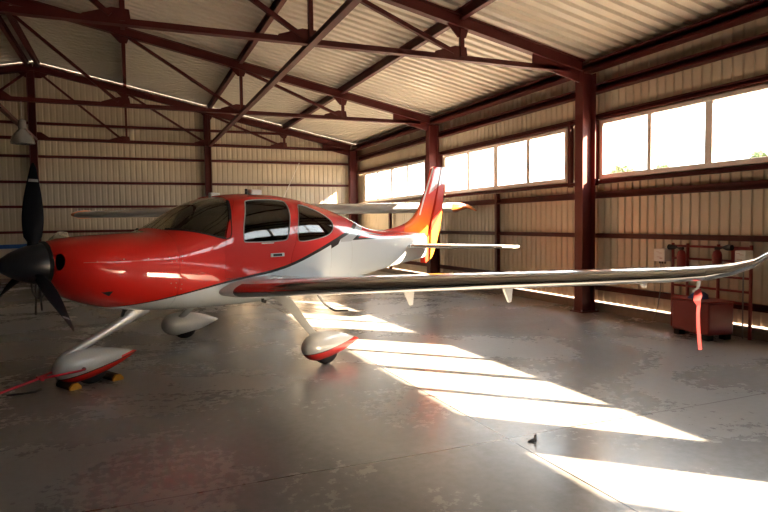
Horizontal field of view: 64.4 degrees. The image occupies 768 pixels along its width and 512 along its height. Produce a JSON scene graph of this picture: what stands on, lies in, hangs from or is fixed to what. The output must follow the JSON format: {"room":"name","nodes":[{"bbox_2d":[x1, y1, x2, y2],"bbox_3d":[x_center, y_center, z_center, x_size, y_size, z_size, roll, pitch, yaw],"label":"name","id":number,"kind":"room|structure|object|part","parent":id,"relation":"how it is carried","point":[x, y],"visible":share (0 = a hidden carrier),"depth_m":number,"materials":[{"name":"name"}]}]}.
{"room":"aircraft hangar","nodes":[
{"label":"aircraft hangar","id":0,"kind":"room"},
{"bbox_2d":[0,62,359,278],"bbox_3d":[-10.132,-2.514,17.897,20.100,6.281,0.022,-2,3,-23],"label":"wall","id":1,"kind":"structure","parent":0,"point":[11,168],"depth_m":18.80,"materials":[{"name":"beige metal"}]},
{"bbox_2d":[0,229,163,233],"bbox_3d":[-10.264,-0.697,17.865,19.710,0.075,0.090,-2,3,-23],"label":"wall girt","id":2,"kind":"structure","parent":1,"relation":"attached to","point":[126,230],"depth_m":18.27,"materials":[{"name":"red metal"}]},
{"bbox_2d":[0,205,184,207],"bbox_3d":[-10.274,-1.436,17.825,19.710,0.075,0.090,-2,3,-23],"label":"wall girt","id":3,"kind":"structure","parent":1,"relation":"attached to","point":[64,206],"depth_m":18.52,"materials":[{"name":"red metal"}]},
{"bbox_2d":[0,120,287,135],"bbox_3d":[-10.144,-3.868,17.758,15.923,0.075,0.090,-2,3,-23],"label":"wall girt","id":4,"kind":"structure","parent":1,"relation":"attached to","point":[1,121],"depth_m":18.75,"materials":[{"name":"red metal"}]},
{"bbox_2d":[0,154,347,165],"bbox_3d":[-10.293,-2.904,17.744,19.710,0.075,0.090,-2,3,-23],"label":"wall girt","id":5,"kind":"structure","parent":1,"relation":"attached to","point":[1,155],"depth_m":19.12,"materials":[{"name":"red metal"}]},
{"bbox_2d":[0,180,348,186],"bbox_3d":[-10.284,-2.155,17.785,19.710,0.075,0.090,-2,3,-23],"label":"wall girt","id":6,"kind":"structure","parent":1,"relation":"attached to","point":[1,181],"depth_m":19.18,"materials":[{"name":"red metal"}]},
{"bbox_2d":[0,0,758,144],"bbox_3d":[-4.503,-3.958,4.163,20.560,2.146,30.100,-2,3,-23],"label":"ceiling","id":7,"kind":"structure","parent":0,"point":[588,30],"depth_m":12.60,"materials":[{"name":"beige metal"}]},
{"bbox_2d":[0,15,28,66],"bbox_3d":[-4.634,-4.850,4.037,0.090,0.170,29.450,-2,3,-23],"label":"roof beam","id":8,"kind":"structure","parent":7,"relation":"attached to","point":[3,26],"depth_m":15.35,"materials":[{"name":"red metal"}]},
{"bbox_2d":[6,15,39,66],"bbox_3d":[-4.376,-4.859,4.144,0.090,0.170,29.450,-2,3,-23],"label":"roof beam","id":9,"kind":"structure","parent":7,"relation":"attached to","point":[13,21],"depth_m":15.13,"materials":[{"name":"red metal"}]},
{"bbox_2d":[120,27,125,72],"bbox_3d":[-2.256,-4.468,5.047,0.090,0.170,29.450,-2,3,-23],"label":"roof truss","id":10,"kind":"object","parent":7,"relation":"attached to","point":[121,28],"depth_m":14.13,"materials":[{"name":"red metal"}]},
{"bbox_2d":[206,0,286,107],"bbox_3d":[0.003,-4.051,6.010,0.090,0.170,29.450,-2,3,-23],"label":"roof beam","id":11,"kind":"structure","parent":7,"relation":"attached to","point":[276,6],"depth_m":12.76,"materials":[{"name":"red metal"}]},
{"bbox_2d":[282,0,495,129],"bbox_3d":[2.252,-3.636,6.968,0.090,0.170,29.450,-2,3,-23],"label":"beam","id":12,"kind":"structure","parent":7,"relation":"attached to","point":[470,8],"depth_m":11.96,"materials":[{"name":"red metal"}]},
{"bbox_2d":[0,271,767,511],"bbox_3d":[-4.431,1.540,4.465,20.460,0.250,29.900,-2,3,-23],"label":"floor","id":13,"kind":"structure","parent":0,"point":[436,404],"depth_m":5.10,"materials":[{"name":"concrete"}]},
{"bbox_2d":[0,244,42,314],"bbox_3d":[-7.611,0.452,10.962,2.721,1.302,0.635,-2,3,-20],"label":"stand","id":14,"kind":"object","parent":13,"relation":"on","point":[12,246],"visible":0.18,"depth_m":11.19,"materials":[{"name":"blue metal"}]},
{"bbox_3d":[-7.619,-0.131,10.930,2.721,0.135,0.060,-2,3,-20],"label":"rail","id":15,"kind":"part","parent":14,"relation":"part of","materials":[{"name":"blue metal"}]},
{"bbox_3d":[-6.411,0.456,11.231,0.036,1.234,0.335,-2,3,-20],"label":"leg","id":16,"kind":"part","parent":14,"relation":"part of","materials":[{"name":"black metal"}]},
{"bbox_3d":[-6.512,0.442,11.513,0.036,1.234,0.335,-2,3,-20],"label":"leg","id":17,"kind":"part","parent":14,"relation":"part of","materials":[{"name":"black metal"}]},
{"bbox_2d":[6,388,41,395],"bbox_3d":[-3.447,1.313,5.861,0.081,0.018,0.310,2,4,42],"label":"chain","id":18,"kind":"object","parent":13,"relation":"on","point":[40,388],"visible":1,"depth_m":5.83,"materials":[{"name":"black metal"}]},
{"bbox_2d":[26,71,41,241],"bbox_3d":[-10.142,-2.281,17.708,0.380,6.076,0.300,-2,3,-23],"label":"steel column","id":19,"kind":"structure","parent":13,"relation":"on","point":[33,149],"depth_m":17.60,"materials":[{"name":"red metal"}]},
{"bbox_2d":[56,380,81,390],"bbox_3d":[-3.140,1.279,6.072,0.310,0.062,0.113,2,4,38],"label":"chock","id":20,"kind":"object","parent":13,"relation":"on","point":[70,386],"visible":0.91,"depth_m":6.00,"materials":[{"name":"brown rubber"}]},
{"bbox_2d":[103,371,123,381],"bbox_3d":[-2.873,1.256,6.414,0.310,0.062,0.113,2,4,38],"label":"chock","id":21,"kind":"object","parent":13,"relation":"on","point":[109,375],"visible":0.8,"depth_m":6.33,"materials":[{"name":"brown rubber"}]},
{"bbox_2d":[203,114,211,195],"bbox_3d":[-5.631,-1.959,19.604,0.380,5.107,0.300,-2,3,-23],"label":"steel column","id":22,"kind":"structure","parent":13,"relation":"on","point":[207,150],"depth_m":19.53,"materials":[{"name":"red metal"}]},
{"bbox_2d":[71,198,476,218],"bbox_3d":[-3.358,-0.441,15.931,8.718,2.420,8.554,-2,3,-25],"label":"airplane","id":23,"kind":"object","parent":13,"relation":"on","point":[338,208],"visible":0.23,"depth_m":14.22,"materials":[{"name":"white paint"}]},
{"bbox_2d":[348,151,358,224],"bbox_3d":[-1.072,-1.628,21.489,0.380,4.120,0.300,-2,3,-23],"label":"steel column","id":24,"kind":"structure","parent":13,"relation":"on","point":[352,163],"depth_m":21.42,"materials":[{"name":"red metal"}]},
{"bbox_2d":[0,63,350,155],"bbox_3d":[-10.093,-4.347,17.593,19.338,2.353,0.130,-2,3,-23],"label":"roof truss","id":25,"kind":"object","parent":24,"relation":"on","point":[41,71],"visible":0.87,"depth_m":18.80,"materials":[{"name":"red metal"}]},
{"bbox_3d":[-10.105,-5.254,17.544,0.900,0.250,0.020,-2,3,-23],"label":"gusset plate","id":26,"kind":"part","parent":25,"relation":"part of","materials":[{"name":"red metal"}]},
{"bbox_3d":[-10.082,-3.497,17.640,0.800,0.180,0.020,-2,3,-23],"label":"gusset plate","id":27,"kind":"part","parent":25,"relation":"part of","materials":[{"name":"red metal"}]},
{"bbox_3d":[-8.014,-3.561,18.499,0.580,0.160,0.020,-2,3,-23],"label":"gusset plate","id":28,"kind":"part","parent":25,"relation":"part of","materials":[{"name":"red metal"}]},
{"bbox_3d":[-7.930,-4.891,18.468,0.440,0.240,0.020,-2,3,-23],"label":"gusset plate","id":29,"kind":"part","parent":25,"relation":"part of","materials":[{"name":"red metal"}]},
{"bbox_3d":[-5.671,-4.474,19.431,0.440,0.240,0.020,-2,3,-23],"label":"gusset plate","id":30,"kind":"part","parent":25,"relation":"part of","materials":[{"name":"red metal"}]},
{"bbox_3d":[-3.519,-3.723,20.365,0.580,0.160,0.020,-2,3,-23],"label":"gusset plate","id":31,"kind":"part","parent":25,"relation":"part of","materials":[{"name":"red metal"}]},
{"bbox_3d":[-3.422,-4.059,20.389,0.440,0.240,0.020,-2,3,-23],"label":"gusset plate","id":32,"kind":"part","parent":25,"relation":"part of","materials":[{"name":"red metal"}]},
{"bbox_3d":[-1.653,-3.693,21.145,1.000,0.436,0.024,-2,3,-23],"label":"haunch plate","id":33,"kind":"part","parent":25,"relation":"part of","materials":[{"name":"red metal"}]},
{"bbox_2d":[351,0,767,150],"bbox_3d":[4.614,-3.123,7.978,0.220,0.150,29.450,-2,3,-23],"label":"beam","id":34,"kind":"structure","parent":24,"relation":"on","point":[758,9],"depth_m":9.84,"materials":[{"name":"red metal"}]},
{"bbox_2d":[0,163,767,383],"bbox_3d":[-1.606,-0.120,7.938,8.633,2.610,8.094,-1,3,-5],"label":"airplane","id":35,"kind":"object","parent":13,"relation":"on","point":[251,246],"visible":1,"depth_m":6.49,"materials":[{"name":"paint"}]},
{"bbox_3d":[-3.696,0.273,6.067,0.771,0.367,0.171,2,4,38],"label":"propeller blade","id":36,"kind":"part","parent":35,"relation":"part of","materials":[{"name":"black metal"}]},
{"bbox_3d":[-3.288,-0.452,5.709,0.171,0.829,0.100,-1,3,-7],"label":"propeller blade","id":37,"kind":"part","parent":35,"relation":"part of","materials":[{"name":"black metal"}]},
{"bbox_2d":[0,368,85,393],"bbox_3d":[-3.427,1.232,5.661,0.321,0.194,1.168,2,4,38],"label":"bar","id":38,"kind":"object","parent":35,"relation":"attached to","point":[43,377],"visible":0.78,"depth_m":5.82,"materials":[{"name":"red paint"}]},
{"bbox_3d":[-3.108,1.146,5.909,0.393,0.057,0.041,-3,4,-35],"label":"fork arm","id":39,"kind":"part","parent":38,"relation":"part of","materials":[{"name":"red paint"}]},
{"bbox_3d":[-2.977,0.393,5.513,0.690,0.514,0.171,2,4,38],"label":"propeller blade","id":40,"kind":"part","parent":35,"relation":"part of","materials":[{"name":"black metal"}]},
{"bbox_3d":[-2.692,-0.421,7.268,0.277,0.459,0.799,1,4,32],"label":"windshield frame","id":41,"kind":"part","parent":35,"relation":"part of","materials":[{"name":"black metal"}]},
{"bbox_3d":[-2.570,0.661,8.351,0.775,0.494,0.248,2,4,38],"label":"gear leg","id":42,"kind":"part","parent":35,"relation":"part of","materials":[{"name":"silver metal"}]},
{"bbox_3d":[-1.988,-0.400,6.720,0.277,0.459,0.799,2,4,44],"label":"windshield frame","id":43,"kind":"part","parent":35,"relation":"part of","materials":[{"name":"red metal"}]},
{"bbox_2d":[208,193,219,196],"bbox_3d":[-2.048,-0.736,7.356,0.060,0.055,0.140,2,4,38],"label":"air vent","id":44,"kind":"object","parent":35,"relation":"attached to","point":[209,194],"depth_m":7.31,"materials":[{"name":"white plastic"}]},
{"bbox_3d":[-1.530,-0.247,7.335,0.404,0.936,1.220,2,4,38],"label":"cabin door","id":45,"kind":"part","parent":35,"relation":"part of","materials":[{"name":"paint"}]},
{"bbox_3d":[-1.009,0.708,7.134,0.775,0.494,0.248,2,4,38],"label":"gear leg","id":46,"kind":"part","parent":35,"relation":"part of","materials":[{"name":"silver metal"}]},
{"bbox_2d":[693,289,701,349],"bbox_3d":[2.453,0.497,4.769,0.081,0.480,0.023,-1,3,0],"label":"ribbon","id":47,"kind":"object","parent":35,"relation":"hanging from","point":[697,295],"visible":0.97,"depth_m":4.76,"materials":[{"name":"red fabric"}]},
{"bbox_2d":[426,124,439,273],"bbox_3d":[1.273,-1.339,15.866,0.380,4.100,0.300,-2,3,-23],"label":"steel column","id":48,"kind":"structure","parent":13,"relation":"on","point":[432,142],"depth_m":15.80,"materials":[{"name":"red metal"}]},
{"bbox_2d":[0,0,430,130],"bbox_3d":[-7.748,-4.069,11.969,19.338,2.353,0.130,-2,3,-23],"label":"roof truss","id":49,"kind":"object","parent":48,"relation":"on","point":[401,115],"visible":0.96,"depth_m":13.58,"materials":[{"name":"red metal"}]},
{"bbox_3d":[-7.737,-3.218,12.016,0.800,0.180,0.020,-2,3,-23],"label":"gusset plate","id":50,"kind":"part","parent":49,"relation":"part of","materials":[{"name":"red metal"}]},
{"bbox_2d":[0,103,37,140],"bbox_3d":[-4.467,-2.701,4.186,0.100,0.075,29.400,-2,3,-23],"label":"tie beam","id":51,"kind":"structure","parent":49,"relation":"attached to","point":[3,109],"depth_m":13.85,"materials":[{"name":"red metal"}]},
{"bbox_2d":[10,104,35,144],"bbox_3d":[-7.268,-2.681,12.238,0.444,0.860,0.444,-2,3,-23],"label":"lamp","id":52,"kind":"object","parent":49,"relation":"hanging from","point":[21,136],"visible":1,"depth_m":12.16,"materials":[{"name":"grey metal"}]},
{"bbox_3d":[-7.264,-2.401,12.253,0.444,0.300,0.444,-2,3,-23],"label":"lamp shade","id":53,"kind":"part","parent":52,"relation":"part of","materials":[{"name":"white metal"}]},
{"bbox_3d":[-5.669,-3.283,12.875,0.580,0.160,0.020,-2,3,-23],"label":"gusset plate","id":54,"kind":"part","parent":49,"relation":"part of","materials":[{"name":"red metal"}]},
{"bbox_3d":[-5.585,-4.613,12.844,0.440,0.240,0.020,-2,3,-23],"label":"gusset plate","id":55,"kind":"part","parent":49,"relation":"part of","materials":[{"name":"red metal"}]},
{"bbox_3d":[-3.417,-3.364,13.810,0.580,0.160,0.020,-2,3,-23],"label":"gusset plate","id":56,"kind":"part","parent":49,"relation":"part of","materials":[{"name":"red metal"}]},
{"bbox_3d":[-3.326,-4.196,13.806,0.440,0.240,0.020,-2,3,-23],"label":"gusset plate","id":57,"kind":"part","parent":49,"relation":"part of","materials":[{"name":"red metal"}]},
{"bbox_2d":[208,0,361,146],"bbox_3d":[0.028,-2.862,6.052,0.100,0.075,29.400,-2,3,-23],"label":"tie beam","id":58,"kind":"structure","parent":49,"relation":"attached to","point":[347,6],"depth_m":9.15,"materials":[{"name":"red metal"}]},
{"bbox_3d":[-1.174,-3.444,14.741,0.580,0.160,0.020,-2,3,-23],"label":"gusset plate","id":59,"kind":"part","parent":49,"relation":"part of","materials":[{"name":"red metal"}]},
{"bbox_3d":[-1.077,-3.780,14.765,0.440,0.240,0.020,-2,3,-23],"label":"gusset plate","id":60,"kind":"part","parent":49,"relation":"part of","materials":[{"name":"red metal"}]},
{"bbox_3d":[0.692,-3.414,15.521,1.000,0.436,0.024,-2,3,-23],"label":"haunch plate","id":61,"kind":"part","parent":49,"relation":"part of","materials":[{"name":"red metal"}]},
{"bbox_2d":[528,434,536,441],"bbox_3d":[1.079,1.320,4.426,0.084,0.051,0.024,-2,3,-23],"label":"bracket","id":62,"kind":"object","parent":13,"relation":"on","point":[535,435],"visible":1,"depth_m":4.43,"materials":[{"name":"grey metal"}]},
{"bbox_2d":[570,72,598,312],"bbox_3d":[3.484,-1.077,10.564,0.380,4.100,0.300,-2,3,-23],"label":"steel column","id":63,"kind":"structure","parent":13,"relation":"on","point":[585,102],"depth_m":10.53,"materials":[{"name":"red metal"}]},
{"bbox_2d":[0,0,584,82],"bbox_3d":[-5.537,-3.806,6.667,19.338,2.353,0.130,-2,3,-23],"label":"roof truss","id":64,"kind":"object","parent":63,"relation":"on","point":[544,57],"visible":0.96,"depth_m":9.10,"materials":[{"name":"red metal"}]},
{"bbox_3d":[-3.458,-3.020,7.573,0.580,0.160,0.020,-2,3,-23],"label":"gusset plate","id":65,"kind":"part","parent":64,"relation":"part of","materials":[{"name":"red metal"}]},
{"bbox_3d":[-1.206,-3.101,8.508,0.580,0.160,0.020,-2,3,-23],"label":"gusset plate","id":66,"kind":"part","parent":64,"relation":"part of","materials":[{"name":"red metal"}]},
{"bbox_3d":[1.037,-3.182,9.439,0.580,0.160,0.020,-2,3,-23],"label":"gusset plate","id":67,"kind":"part","parent":64,"relation":"part of","materials":[{"name":"red metal"}]},
{"bbox_3d":[1.134,-3.518,9.463,0.440,0.240,0.020,-2,3,-23],"label":"gusset plate","id":68,"kind":"part","parent":64,"relation":"part of","materials":[{"name":"red metal"}]},
{"bbox_3d":[2.903,-3.152,10.219,1.000,0.436,0.024,-2,3,-23],"label":"haunch plate","id":69,"kind":"part","parent":64,"relation":"part of","materials":[{"name":"red metal"}]},
{"bbox_3d":[3.511,0.960,10.676,0.380,0.020,0.300,-2,3,-23],"label":"plate","id":70,"kind":"part","parent":63,"relation":"part of","materials":[{"name":"red metal"}]},
{"bbox_2d":[608,248,670,322],"bbox_3d":[3.960,0.451,9.503,0.981,1.148,0.214,2,4,45],"label":"electrical box","id":71,"kind":"object","parent":13,"relation":"on","point":[662,255],"visible":0.94,"depth_m":9.20,"materials":[{"name":"white plastic"}]},
{"bbox_2d":[671,296,734,340],"bbox_3d":[4.310,0.834,8.270,0.420,0.515,0.680,-2,3,-16],"label":"chest","id":72,"kind":"object","parent":13,"relation":"on","point":[716,315],"visible":0.85,"depth_m":8.00,"materials":[{"name":"metal"}]},
{"bbox_2d":[687,291,708,298],"bbox_3d":[4.298,0.523,8.308,0.254,0.100,0.260,-3,4,-36],"label":"cloth","id":73,"kind":"object","parent":72,"relation":"on","point":[704,295],"visible":0.54,"depth_m":8.24,"materials":[{"name":"fabric"}]},
{"bbox_3d":[4.307,0.588,8.256,0.420,0.023,0.680,-2,3,-16],"label":"lid","id":74,"kind":"part","parent":72,"relation":"part of","materials":[{"name":"red metal"}]},
{"bbox_2d":[670,243,752,339],"bbox_3d":[4.549,0.453,8.535,0.044,1.240,1.284,-2,3,-23],"label":"rack","id":75,"kind":"object","parent":13,"relation":"on","point":[718,289],"visible":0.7,"depth_m":8.38,"materials":[{"name":"red metal"}]},
{"bbox_2d":[667,244,685,265],"bbox_3d":[4.283,0.054,8.876,0.170,0.445,0.290,-2,3,-23],"label":"fire extinguisher","id":76,"kind":"object","parent":75,"relation":"attached to","point":[681,254],"visible":0.78,"depth_m":8.76,"materials":[{"name":"red metal"}]},
{"bbox_2d":[712,245,733,264],"bbox_3d":[4.563,0.068,8.202,0.170,0.445,0.290,-2,3,-23],"label":"fire extinguisher","id":77,"kind":"object","parent":75,"relation":"attached to","point":[717,254],"visible":0.63,"depth_m":8.21,"materials":[{"name":"red metal"}]},
{"bbox_3d":[4.718,0.010,8.074,0.012,0.210,0.260,-2,3,-23],"label":"sign panel","id":78,"kind":"part","parent":75,"relation":"part of","materials":[{"name":"white ceramic"}]},
{"bbox_2d":[735,250,752,338],"bbox_3d":[4.677,0.502,7.940,0.153,1.146,0.150,-2,3,-23],"label":"electrical box","id":79,"kind":"object","parent":13,"relation":"on","point":[740,255],"visible":0.66,"depth_m":7.92,"materials":[{"name":"white plastic"}]},
{"bbox_2d":[359,6,767,327],"bbox_3d":[4.798,-1.202,8.199,0.022,4.236,29.540,-2,3,-23],"label":"wall","id":80,"kind":"structure","parent":0,"point":[738,212],"depth_m":10.15,"materials":[{"name":"beige metal"}]},
{"bbox_2d":[0,267,767,341],"bbox_3d":[-4.374,1.335,4.544,20.240,0.150,29.620,-2,3,-23],"label":"trim","id":81,"kind":"structure","parent":80,"relation":"attached to","point":[758,333],"depth_m":10.35,"materials":[{"name":"concrete"}]},
{"bbox_2d":[388,214,392,268],"bbox_3d":[0.201,-0.623,19.033,0.090,2.050,0.080,-2,3,-23],"label":"wall post","id":82,"kind":"object","parent":81,"relation":"on","point":[389,215],"visible":0.36,"depth_m":18.98,"materials":[{"name":"red metal"}]},
{"bbox_2d":[494,194,499,271],"bbox_3d":[2.507,-0.349,13.501,0.090,2.050,0.080,-2,3,-23],"label":"wall post","id":83,"kind":"object","parent":81,"relation":"on","point":[496,196],"visible":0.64,"depth_m":13.46,"materials":[{"name":"red metal"}]},
{"bbox_2d":[365,160,424,201],"bbox_3d":[0.274,-2.247,18.945,0.085,1.000,4.670,-2,3,-23],"label":"window","id":84,"kind":"structure","parent":80,"relation":"in","point":[392,169],"depth_m":18.88,"materials":[{"name":"beige paint"}]},
{"bbox_2d":[439,152,442,166],"bbox_3d":[1.485,-2.096,15.916,0.070,1.200,0.070,-2,3,-23],"label":"post","id":85,"kind":"object","parent":80,"relation":"attached to","point":[440,156],"visible":0.36,"depth_m":15.87,"materials":[{"name":"red metal"}]},
{"bbox_2d":[444,129,567,194],"bbox_3d":[2.513,-1.981,13.574,0.085,1.000,4.780,-2,3,-23],"label":"window","id":86,"kind":"structure","parent":80,"relation":"in","point":[528,140],"depth_m":13.20,"materials":[{"name":"beige paint"}]},
{"bbox_2d":[356,32,767,161],"bbox_3d":[4.693,-2.746,8.030,0.160,0.140,29.450,-2,3,-23],"label":"beam","id":87,"kind":"structure","parent":80,"relation":"attached to","point":[760,41],"depth_m":9.97,"materials":[{"name":"red metal"}]},
{"bbox_2d":[358,74,767,173],"bbox_3d":[4.736,-2.279,8.071,0.100,0.085,29.450,-2,3,-23],"label":"beam","id":88,"kind":"structure","parent":80,"relation":"attached to","point":[760,79],"depth_m":9.96,"materials":[{"name":"red metal"}]},
{"bbox_2d":[369,164,767,202],"bbox_3d":[4.750,-1.160,8.133,0.100,0.060,29.450,-2,3,-23],"label":"beam","id":89,"kind":"structure","parent":80,"relation":"attached to","point":[761,166],"depth_m":9.86,"materials":[{"name":"red metal"}]},
{"bbox_2d":[568,122,573,187],"bbox_3d":[3.438,-1.864,11.232,0.070,1.200,0.070,-2,3,-23],"label":"post","id":90,"kind":"object","parent":80,"relation":"attached to","point":[570,128],"visible":1,"depth_m":11.21,"materials":[{"name":"red metal"}]},
{"bbox_2d":[378,230,767,241],"bbox_3d":[4.763,-0.237,8.183,0.100,0.075,29.450,-2,3,-23],"label":"beam","id":91,"kind":"structure","parent":80,"relation":"attached to","point":[597,235],"depth_m":9.70,"materials":[{"name":"red metal"}]},
{"bbox_2d":[405,261,767,312],"bbox_3d":[4.784,0.666,8.237,0.080,0.090,29.450,-2,3,-23],"label":"beam","id":92,"kind":"structure","parent":80,"relation":"attached to","point":[755,307],"depth_m":10.01,"materials":[{"name":"red metal"}]},
{"bbox_2d":[596,116,598,184],"bbox_3d":[3.692,-1.834,10.624,0.070,1.200,0.070,-2,3,-23],"label":"post","id":93,"kind":"object","parent":80,"relation":"attached to","point":[597,121],"visible":0.57,"depth_m":10.59,"materials":[{"name":"red metal"}]},
{"bbox_2d":[451,179,767,205],"bbox_3d":[4.744,-0.935,8.141,0.120,0.110,29.450,-2,3,-23],"label":"beam","id":94,"kind":"structure","parent":80,"relation":"attached to","point":[755,184],"depth_m":9.54,"materials":[{"name":"red metal"}]},
{"bbox_2d":[600,84,767,178],"bbox_3d":[4.593,-1.734,8.586,0.085,1.000,4.260,-2,3,-23],"label":"window","id":95,"kind":"structure","parent":80,"relation":"in","point":[710,102],"depth_m":8.87,"materials":[{"name":"beige paint"}]},
{"label":"outside","id":96,"kind":"structure","parent":0,"visible":0},
{"label":"ground","id":97,"kind":"structure","parent":96,"visible":0},
{"bbox_2d":[610,164,635,172],"bbox_3d":[27.290,-6.540,69.686,3.382,8.027,3.620,0,3,19],"label":"tree","id":98,"kind":"object","parent":97,"relation":"on","point":[617,168],"visible":0.2,"depth_m":68.92,"materials":[{"name":"green plant"}]},
{"bbox_2d":[654,163,668,168],"bbox_3d":[29.254,-6.086,64.581,2.779,7.629,2.847,-2,3,-23],"label":"tree","id":99,"kind":"object","parent":97,"relation":"on","point":[663,165],"visible":0.05,"depth_m":64.06,"materials":[{"name":"green plant"}]},
{"bbox_2d":[750,149,767,157],"bbox_3d":[32.280,-5.393,52.452,2.805,7.497,2.868,-2,3,-23],"label":"tree","id":100,"kind":"object","parent":97,"relation":"on","point":[760,153],"visible":0.08,"depth_m":52.00,"materials":[{"name":"green plant"}]}
]}

